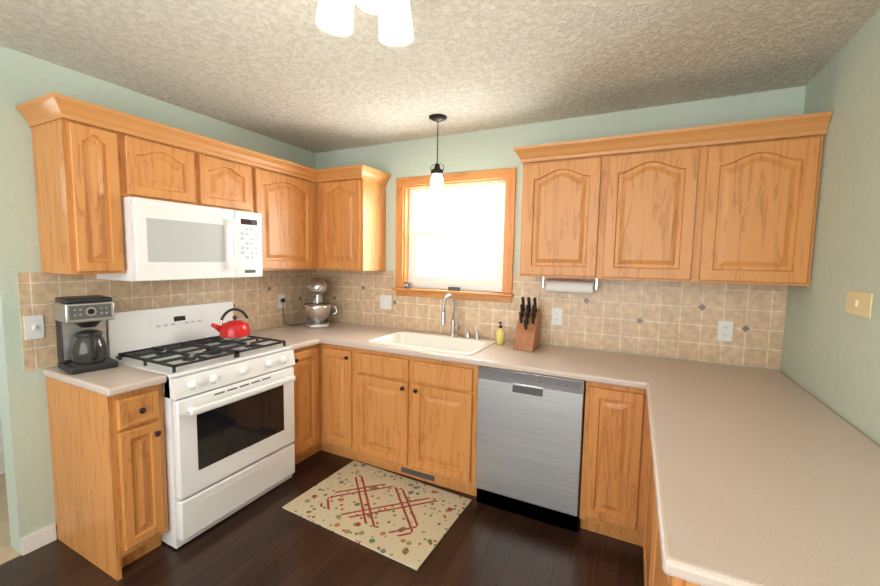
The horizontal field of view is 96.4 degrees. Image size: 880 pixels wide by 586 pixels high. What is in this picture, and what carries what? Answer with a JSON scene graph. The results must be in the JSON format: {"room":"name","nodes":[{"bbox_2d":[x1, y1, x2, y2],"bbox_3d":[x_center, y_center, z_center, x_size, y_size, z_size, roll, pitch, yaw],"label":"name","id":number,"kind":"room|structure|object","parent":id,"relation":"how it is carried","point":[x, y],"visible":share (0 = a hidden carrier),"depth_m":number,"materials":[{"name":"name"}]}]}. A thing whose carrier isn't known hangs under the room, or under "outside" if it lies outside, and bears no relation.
{"room":"kitchen","nodes":[
{"label":"kitchen","id":0,"kind":"room"},
{"bbox_2d":[0,45,315,554],"bbox_3d":[-2.181,0.094,1.736,0.120,2.440,4.400,3,5,26],"label":"wall","id":1,"kind":"structure","parent":0,"point":[24,414],"depth_m":1.94,"materials":[{"name":"green paint"}]},
{"bbox_2d":[20,524,56,555],"bbox_3d":[-1.045,1.425,0.201,3.410,0.085,2.485,3,5,26],"label":"baseboard","id":2,"kind":"structure","parent":1,"relation":"attached to","point":[37,540],"depth_m":2.00,"materials":[{"name":"white paint"}]},
{"bbox_2d":[24,108,127,275],"bbox_3d":[-1.787,-0.465,1.956,0.327,0.730,0.220,3,5,26],"label":"upper cabinet","id":3,"kind":"object","parent":1,"relation":"attached to","point":[121,196],"depth_m":1.87,"materials":[{"name":"brown wood"}]},
{"bbox_2d":[124,124,203,203],"bbox_3d":[-1.651,-0.679,2.207,0.327,0.340,0.380,3,5,26],"label":"upper cabinet","id":4,"kind":"object","parent":1,"relation":"attached to","point":[159,164],"depth_m":2.14,"materials":[{"name":"brown wood"}]},
{"bbox_2d":[17,269,316,370],"bbox_3d":[-1.597,0.077,2.776,0.007,0.483,1.950,3,5,26],"label":"tile backsplash","id":5,"kind":"structure","parent":1,"relation":"attached to","point":[257,297],"depth_m":2.48,"materials":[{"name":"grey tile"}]},
{"bbox_2d":[23,315,44,339],"bbox_3d":[-2.003,0.170,1.942,0.013,0.118,0.072,3,5,26],"label":"light switch","id":6,"kind":"object","parent":5,"relation":"attached to","point":[33,326],"visible":1,"depth_m":1.94,"materials":[{"name":"white plastic"}]},
{"bbox_2d":[278,294,284,307],"bbox_3d":[-1.329,0.066,3.303,0.009,0.118,0.072,3,5,26],"label":"electrical outlet","id":7,"kind":"object","parent":5,"relation":"attached to","point":[280,303],"visible":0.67,"depth_m":3.29,"materials":[{"name":"white plastic"}]},
{"bbox_2d":[97,192,262,280],"bbox_3d":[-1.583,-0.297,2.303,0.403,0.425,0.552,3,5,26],"label":"microwave","id":8,"kind":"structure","parent":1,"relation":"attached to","point":[165,238],"depth_m":2.16,"materials":[{"name":"white plastic"}]},
{"bbox_2d":[200,144,255,207],"bbox_3d":[-1.482,-0.705,2.547,0.327,0.340,0.380,3,5,26],"label":"upper cabinet","id":9,"kind":"object","parent":1,"relation":"attached to","point":[229,178],"depth_m":2.48,"materials":[{"name":"brown wood"}]},
{"bbox_2d":[256,160,319,269],"bbox_3d":[-1.265,-0.545,3.006,0.327,0.730,0.610,3,5,26],"label":"upper cabinet","id":10,"kind":"object","parent":1,"relation":"attached to","point":[286,197],"depth_m":2.92,"materials":[{"name":"brown wood"}]},
{"bbox_2d":[240,208,267,277],"bbox_3d":[-1.433,-0.321,2.605,0.403,0.425,0.280,3,5,26],"label":"control panel","id":11,"kind":"object","parent":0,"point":[253,242],"depth_m":2.58,"materials":[{"name":"white plastic"}]},
{"bbox_2d":[0,450,643,585],"bbox_3d":[-1.237,1.387,1.450,5.160,0.064,4.550,3,5,26],"label":"floor","id":12,"kind":"structure","parent":0,"point":[266,539],"depth_m":1.97,"materials":[{"name":"brown wood"}]},
{"bbox_2d":[46,378,168,580],"bbox_3d":[-1.683,0.865,1.998,0.617,0.876,0.225,3,5,26],"label":"base cabinet","id":13,"kind":"object","parent":12,"relation":"on","point":[108,455],"depth_m":1.87,"materials":[{"name":"brown wood"}]},
{"bbox_2d":[43,322,879,585],"bbox_3d":[-0.058,0.424,2.087,3.402,0.038,1.917,3,5,26],"label":"countertop","id":14,"kind":"structure","parent":13,"relation":"on","point":[722,475],"depth_m":1.84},
{"bbox_2d":[53,295,118,374],"bbox_3d":[-1.786,0.202,1.992,0.254,0.362,0.190,4,6,34],"label":"coffee maker","id":15,"kind":"object","parent":14,"relation":"on","point":[81,333],"visible":1,"depth_m":1.95,"materials":[{"name":"black plastic"}]},
{"bbox_2d":[304,277,336,327],"bbox_3d":[-1.054,0.071,3.383,0.312,0.413,0.310,3,5,26],"label":"stand mixer","id":16,"kind":"object","parent":14,"relation":"on","point":[317,311],"visible":1,"depth_m":3.27,"materials":[{"name":"silver metal"}]},
{"bbox_2d":[281,298,301,325],"bbox_3d":[-1.260,0.159,3.319,0.116,0.226,0.144,3,5,26],"label":"cord","id":17,"kind":"object","parent":16,"relation":"attached to","point":[283,300],"visible":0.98,"depth_m":3.29,"materials":[{"name":"black plastic"}]},
{"bbox_2d":[363,318,495,353],"bbox_3d":[-0.054,0.368,2.801,0.810,0.324,0.505,3,5,26],"label":"sink","id":18,"kind":"object","parent":14,"relation":"in","point":[451,343],"depth_m":2.93,"materials":[{"name":"white ceramic"}]},
{"bbox_2d":[496,322,504,344],"bbox_3d":[0.420,0.279,2.737,0.058,0.158,0.064,3,5,26],"label":"soap bottle","id":19,"kind":"object","parent":14,"relation":"on","point":[500,333],"visible":1,"depth_m":2.72,"materials":[{"name":"yellow plastic"}]},
{"bbox_2d":[513,297,541,351],"bbox_3d":[0.591,0.197,2.641,0.130,0.342,0.233,3,5,26],"label":"knife block","id":20,"kind":"object","parent":14,"relation":"on","point":[527,334],"visible":1,"depth_m":2.59,"materials":[{"name":"brown wood"}]},
{"bbox_2d":[107,301,295,548],"bbox_3d":[-1.393,0.686,2.397,0.712,1.175,0.756,3,5,26],"label":"stove","id":21,"kind":"object","parent":12,"relation":"on","point":[229,421],"visible":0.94,"depth_m":2.22,"materials":[{"name":"white metal"}]},
{"bbox_2d":[211,308,249,339],"bbox_3d":[-1.372,0.199,2.600,0.184,0.199,0.217,3,5,26],"label":"kettle","id":22,"kind":"object","parent":21,"relation":"on","point":[234,329],"visible":1,"depth_m":2.56,"materials":[{"name":"red metal"}]},
{"bbox_2d":[282,460,471,570],"bbox_3d":[-0.372,1.287,2.400,0.977,0.009,0.681,3,5,26],"label":"rug","id":23,"kind":"object","parent":12,"relation":"on","point":[408,522],"visible":1,"depth_m":2.33,"materials":[{"name":"beige fabric"}]},
{"bbox_2d":[475,366,585,531],"bbox_3d":[0.617,0.863,2.500,0.594,0.872,0.614,3,5,26],"label":"dishwasher","id":24,"kind":"object","parent":12,"relation":"on","point":[529,441],"visible":0.96,"depth_m":2.22,"materials":[{"name":"grey metal"}]},
{"bbox_2d":[644,574,678,585],"bbox_3d":[0.892,0.997,0.960,0.647,0.876,0.610,3,5,26],"label":"base cabinet","id":25,"kind":"object","parent":12,"relation":"on","point":[650,580],"depth_m":1.19,"materials":[{"name":"brown wood"}]},
{"bbox_2d":[0,0,879,152],"bbox_3d":[-1.195,-1.112,1.238,5.160,0.080,4.550,3,5,26],"label":"ceiling","id":26,"kind":"structure","parent":0,"point":[290,72],"depth_m":1.83,"materials":[{"name":"white paint"}]},
{"bbox_2d":[315,0,413,47],"bbox_3d":[-0.215,-0.927,1.181,0.314,0.246,0.314,3,5,26],"label":"ceiling light fixture","id":27,"kind":"object","parent":26,"relation":"attached to","point":[335,18],"visible":1,"depth_m":1.20,"materials":[{"name":"white glass"}]},
{"bbox_2d":[429,114,446,193],"bbox_3d":[-0.018,-0.921,2.631,0.120,0.497,0.120,3,5,26],"label":"pendant light","id":28,"kind":"object","parent":26,"relation":"hanging from","point":[436,182],"visible":1,"depth_m":2.61,"materials":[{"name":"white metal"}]},
{"bbox_2d":[316,86,805,370],"bbox_3d":[0.408,0.031,2.985,3.650,2.440,0.140,3,5,26],"label":"wall","id":29,"kind":"structure","parent":0,"point":[490,149],"depth_m":2.77,"materials":[{"name":"green paint"}]},
{"bbox_2d":[320,172,387,270],"bbox_3d":[-0.711,-0.555,3.232,0.415,0.730,0.327,3,5,26],"label":"upper cabinet","id":30,"kind":"object","parent":29,"relation":"attached to","point":[352,204],"depth_m":3.10,"materials":[{"name":"brown wood"}]},
{"bbox_2d":[391,168,515,302],"bbox_3d":[0.104,-0.434,3.062,1.020,0.956,0.190,3,5,26],"label":"window","id":31,"kind":"structure","parent":29,"relation":"in","point":[409,233],"depth_m":3.05,"materials":[{"name":"brown wood"}]},
{"bbox_2d":[404,282,410,287],"bbox_3d":[-0.265,-0.063,3.195,0.048,0.048,0.049,3,5,26],"label":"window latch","id":32,"kind":"object","parent":31,"relation":"on","point":[407,284],"visible":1,"depth_m":3.18,"materials":[{"name":"grey metal"}]},
{"bbox_2d":[448,287,459,290],"bbox_3d":[0.107,-0.032,3.014,0.100,0.029,0.012,3,5,26],"label":"window latch","id":33,"kind":"object","parent":31,"relation":"on","point":[453,288],"visible":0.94,"depth_m":3.01,"materials":[{"name":"grey metal"}]},
{"bbox_2d":[317,269,787,369],"bbox_3d":[0.374,0.098,2.925,3.410,0.483,0.007,3,5,26],"label":"tile backsplash","id":34,"kind":"structure","parent":29,"relation":"attached to","point":[672,319],"depth_m":2.54,"materials":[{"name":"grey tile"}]},
{"bbox_2d":[380,295,391,309],"bbox_3d":[-0.462,0.078,3.328,0.115,0.118,0.013,3,5,26],"label":"electrical outlet","id":35,"kind":"object","parent":34,"relation":"attached to","point":[385,301],"visible":1,"depth_m":3.33,"materials":[{"name":"white plastic"}]},
{"bbox_2d":[551,308,562,324],"bbox_3d":[0.805,0.162,2.707,0.072,0.118,0.009,3,5,26],"label":"electrical outlet","id":36,"kind":"object","parent":34,"relation":"attached to","point":[556,318],"visible":1,"depth_m":2.71,"materials":[{"name":"white plastic"}]},
{"bbox_2d":[717,321,732,341],"bbox_3d":[1.659,0.222,2.287,0.072,0.118,0.009,3,5,26],"label":"electrical outlet","id":37,"kind":"object","parent":34,"relation":"attached to","point":[725,331],"visible":1,"depth_m":2.29,"materials":[{"name":"white plastic"}]},
{"bbox_2d":[520,147,608,278],"bbox_3d":[0.786,-0.467,2.494,0.470,0.730,0.326,3,5,26],"label":"upper cabinet","id":38,"kind":"object","parent":29,"relation":"attached to","point":[563,220],"depth_m":2.34,"materials":[{"name":"brown wood"}]},
{"bbox_2d":[542,277,597,293],"bbox_3d":[0.842,-0.053,2.556,0.338,0.102,0.076,3,5,26],"label":"paper towel holder","id":39,"kind":"object","parent":38,"relation":"attached to","point":[570,286],"visible":0.96,"depth_m":2.53,"materials":[{"name":"white paper"}]},
{"bbox_2d":[601,135,708,281],"bbox_3d":[1.208,-0.443,2.287,0.471,0.730,0.326,3,5,26],"label":"upper cabinet","id":40,"kind":"object","parent":29,"relation":"attached to","point":[655,192],"depth_m":2.13,"materials":[{"name":"brown wood"}]},
{"bbox_2d":[697,123,828,285],"bbox_3d":[1.627,-0.418,2.080,0.466,0.730,0.326,3,5,26],"label":"upper cabinet","id":41,"kind":"object","parent":29,"relation":"attached to","point":[734,202],"depth_m":1.92,"materials":[{"name":"brown wood"}]},
{"bbox_2d":[780,9,879,446],"bbox_3d":[0.981,0.279,0.178,0.120,2.440,4.400,3,5,26],"label":"wall","id":42,"kind":"structure","parent":0,"point":[830,358],"depth_m":1.59,"materials":[{"name":"green paint"}]},
{"bbox_2d":[845,290,872,317],"bbox_3d":[1.554,0.039,1.465,0.013,0.090,0.180,3,5,26],"label":"light switch","id":43,"kind":"object","parent":42,"relation":"attached to","point":[858,303],"visible":1,"depth_m":1.45,"materials":[{"name":"beige plastic"}]},
{"bbox_3d":[-2.750,0.065,1.961,1.100,2.440,2.100,3,5,26],"label":"wall","id":44,"kind":"structure","parent":0,"visible":0},
{"bbox_2d":[0,415,4,474],"bbox_3d":[-3.050,0.185,2.343,0.033,2.114,1.000,3,5,26],"label":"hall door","id":45,"kind":"structure","parent":44,"relation":"in","point":[2,468],"depth_m":2.64,"materials":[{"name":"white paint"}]},
{"label":"outside","id":46,"kind":"structure","parent":0,"visible":0},
{"bbox_2d":[418,193,499,278],"bbox_3d":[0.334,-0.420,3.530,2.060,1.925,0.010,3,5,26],"label":"window glass","id":47,"kind":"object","parent":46,"point":[459,256],"depth_m":3.60,"materials":[{"name":"glass"}]}
]}

